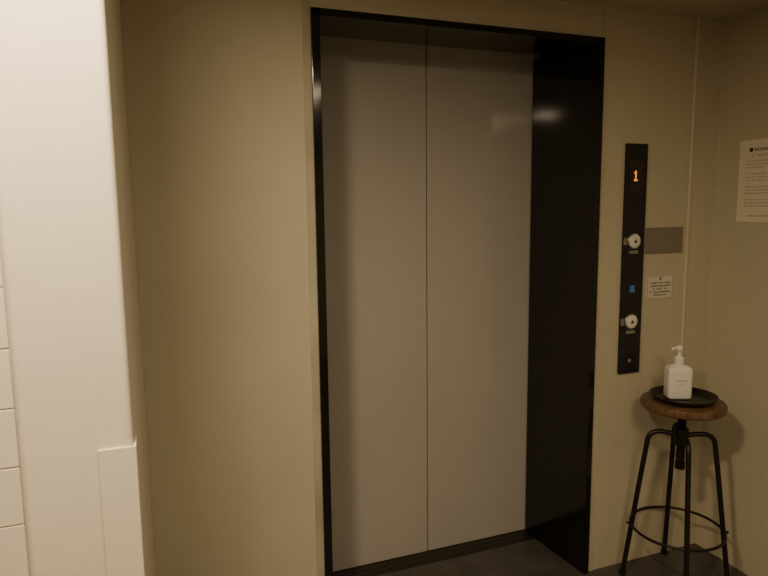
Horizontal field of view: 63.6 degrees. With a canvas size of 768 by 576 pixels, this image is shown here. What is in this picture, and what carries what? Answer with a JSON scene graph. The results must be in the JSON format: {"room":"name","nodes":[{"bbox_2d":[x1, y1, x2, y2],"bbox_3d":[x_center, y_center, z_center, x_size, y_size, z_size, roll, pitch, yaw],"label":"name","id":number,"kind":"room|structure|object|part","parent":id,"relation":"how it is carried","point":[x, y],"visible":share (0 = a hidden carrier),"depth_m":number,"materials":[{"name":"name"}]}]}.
{"room":"elevator lobby","nodes":[
{"label":"elevator lobby","id":0,"kind":"room"},
{"bbox_2d":[0,243,29,575],"bbox_3d":[-1.320,0.315,0.728,1.592,2.253,0.141,-3,8,-20],"label":"tiled wall","id":1,"kind":"structure","parent":0,"point":[14,556],"depth_m":0.94,"materials":[{"name":"tile"}]},
{"bbox_2d":[0,0,155,575],"bbox_3d":[-0.640,0.221,1.401,0.160,2.253,0.950,-3,8,-20],"label":"wall","id":2,"kind":"structure","parent":0,"point":[67,237],"depth_m":0.93,"materials":[{"name":"paint"}]},
{"bbox_2d":[98,435,145,575],"bbox_3d":[-0.421,0.817,1.070,0.056,1.148,0.054,-3,8,-20],"label":"guard","id":3,"kind":"object","parent":2,"relation":"attached to","point":[119,477],"visible":1,"depth_m":0.99,"materials":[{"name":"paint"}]},
{"bbox_2d":[120,0,723,575],"bbox_3d":[0.274,0.019,2.503,2.440,2.353,0.500,-3,8,-20],"label":"wall","id":4,"kind":"structure","parent":0,"point":[214,89],"depth_m":2.00,"materials":[{"name":"paint"}]},
{"bbox_2d":[310,7,332,575],"bbox_3d":[-0.254,0.166,2.245,0.060,2.140,0.384,-3,8,-20],"label":"door frame","id":5,"kind":"structure","parent":4,"relation":"attached to","point":[314,18],"depth_m":2.04,"materials":[{"name":"black metal"}]},
{"bbox_2d":[320,36,426,571],"bbox_3d":[-0.082,0.094,2.533,0.550,2.193,0.030,-3,8,-20],"label":"panel","id":6,"kind":"object","parent":4,"relation":"attached to","point":[373,93],"visible":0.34,"depth_m":2.53,"materials":[{"name":"paint"}]},
{"bbox_2d":[426,239,427,549],"bbox_3d":[0.176,0.079,2.630,0.020,2.193,0.017,-3,8,-20],"label":"seal","id":7,"kind":"object","parent":6,"relation":"attached to","point":[426,239],"visible":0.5,"depth_m":2.60,"materials":[{"name":"black"}]},
{"bbox_2d":[333,530,533,575],"bbox_3d":[0.195,1.174,2.736,1.009,0.006,0.125,-3,8,-20],"label":"door sill","id":8,"kind":"structure","parent":4,"relation":"attached to","point":[399,563],"depth_m":2.72,"materials":[{"name":"grey metal"}]},
{"bbox_2d":[301,0,609,575],"bbox_3d":[0.310,0.147,2.261,1.182,2.160,0.002,-3,8,-20],"label":"trim","id":9,"kind":"structure","parent":4,"relation":"attached to","point":[306,29],"depth_m":2.10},
{"bbox_2d":[314,7,604,55],"bbox_3d":[0.232,-0.943,2.293,1.124,0.082,0.384,-3,8,-20],"label":"header","id":10,"kind":"object","parent":4,"relation":"attached to","point":[333,22],"visible":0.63,"depth_m":2.22,"materials":[{"name":"black metal"}]},
{"bbox_2d":[426,45,539,550],"bbox_3d":[0.429,0.064,2.723,0.537,2.193,0.030,-3,8,-20],"label":"panel","id":11,"kind":"object","parent":4,"relation":"attached to","point":[479,103],"visible":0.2,"depth_m":2.69,"materials":[{"name":"paint"}]},
{"bbox_2d":[525,37,604,573],"bbox_3d":[0.745,0.106,2.616,0.056,2.140,0.384,-3,8,-20],"label":"door frame","id":12,"kind":"structure","parent":4,"relation":"attached to","point":[568,84],"depth_m":2.58,"materials":[{"name":"black metal"}]},
{"bbox_2d":[617,143,647,373],"bbox_3d":[0.998,-0.108,2.481,0.106,0.921,0.020,-3,8,-20],"label":"panel","id":13,"kind":"object","parent":4,"relation":"attached to","point":[636,155],"visible":1,"depth_m":2.48,"materials":[{"name":"black metal"}]},
{"bbox_2d":[646,274,673,299],"bbox_3d":[1.137,-0.004,2.556,0.141,0.100,0.004,-3,8,-20],"label":"notice sign","id":14,"kind":"object","parent":4,"relation":"attached to","point":[657,286],"visible":1,"depth_m":2.55,"materials":[{"name":"white paper"}]},
{"bbox_2d":[645,227,682,253],"bbox_3d":[1.146,-0.195,2.535,0.194,0.106,0.004,-3,8,-20],"label":"blank wall plate","id":15,"kind":"object","parent":4,"relation":"attached to","point":[662,239],"visible":1,"depth_m":2.53,"materials":[{"name":"brown"}]},
{"bbox_2d":[673,18,699,485],"bbox_3d":[1.261,-0.104,2.588,0.012,1.953,0.008,-3,8,-20],"label":"trim","id":16,"kind":"structure","parent":4,"relation":"attached to","point":[697,19],"depth_m":2.55,"materials":[{"name":"beige"}]},
{"bbox_2d":[376,529,747,575],"bbox_3d":[0.179,1.527,0.381,4.262,0.100,4.920,-3,8,-20],"label":"floor","id":17,"kind":"structure","parent":0,"point":[529,557],"depth_m":2.63,"materials":[{"name":"tile"}]},
{"bbox_2d":[619,391,729,575],"bbox_3d":[1.178,0.815,2.480,0.358,0.758,0.358,-3,8,-20],"label":"bar stool","id":18,"kind":"object","parent":17,"relation":"on","point":[680,434],"visible":0.94,"depth_m":2.43,"materials":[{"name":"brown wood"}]},
{"bbox_3d":[1.070,0.869,2.513,0.193,0.624,0.020,1,7,13],"label":"leg","id":19,"kind":"part","parent":18,"relation":"part of","materials":[{"name":"grey metal"}]},
{"bbox_3d":[1.205,0.857,2.595,0.020,0.624,0.193,1,7,13],"label":"leg","id":20,"kind":"part","parent":18,"relation":"part of","materials":[{"name":"grey metal"}]},
{"bbox_3d":[1.175,0.589,2.451,0.033,0.214,0.033,-3,8,-20],"label":"screw post","id":21,"kind":"part","parent":18,"relation":"part of","materials":[{"name":"grey metal"}]},
{"bbox_2d":[649,385,718,407],"bbox_3d":[1.174,0.427,2.431,0.246,0.024,0.246,-3,8,-20],"label":"serving tray","id":22,"kind":"object","parent":18,"relation":"on","point":[701,398],"visible":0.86,"depth_m":2.42,"materials":[{"name":"black plastic"}]},
{"bbox_2d":[663,345,692,398],"bbox_3d":[1.156,0.328,2.433,0.093,0.208,0.063,0,7,3],"label":"hand sanitizer bottle","id":23,"kind":"object","parent":22,"relation":"on","point":[678,376],"visible":1,"depth_m":2.41,"materials":[{"name":"white plastic"}]},
{"bbox_3d":[1.174,0.456,2.434,0.310,0.034,0.310,-3,8,-20],"label":"seat","id":24,"kind":"part","parent":18,"relation":"part of","materials":[{"name":"brown wood"}]},
{"bbox_3d":[1.153,0.885,2.379,0.020,0.624,0.193,1,7,13],"label":"leg","id":25,"kind":"part","parent":18,"relation":"part of","materials":[{"name":"grey metal"}]},
{"bbox_3d":[1.288,0.873,2.462,0.193,0.624,0.020,1,7,13],"label":"leg","id":26,"kind":"part","parent":18,"relation":"part of","materials":[{"name":"grey metal"}]},
{"bbox_2d":[556,0,767,21],"bbox_3d":[0.151,-0.817,0.082,4.262,0.120,4.920,-3,8,-20],"label":"ceiling","id":27,"kind":"structure","parent":0,"point":[716,10],"depth_m":2.32,"materials":[{"name":"paint"}]},
{"bbox_2d":[695,7,767,575],"bbox_3d":[2.205,0.229,0.677,0.120,2.353,4.300,-3,8,-20],"label":"wall","id":28,"kind":"structure","parent":0,"point":[736,354],"depth_m":2.52,"materials":[{"name":"paint"}]},
{"bbox_2d":[736,138,767,221],"bbox_3d":[1.464,-0.415,2.393,0.002,0.319,0.219,-3,8,-20],"label":"poster","id":29,"kind":"object","parent":28,"relation":"attached to","point":[752,195],"visible":1,"depth_m":2.43,"materials":[{"name":"beige paper"}]}
]}

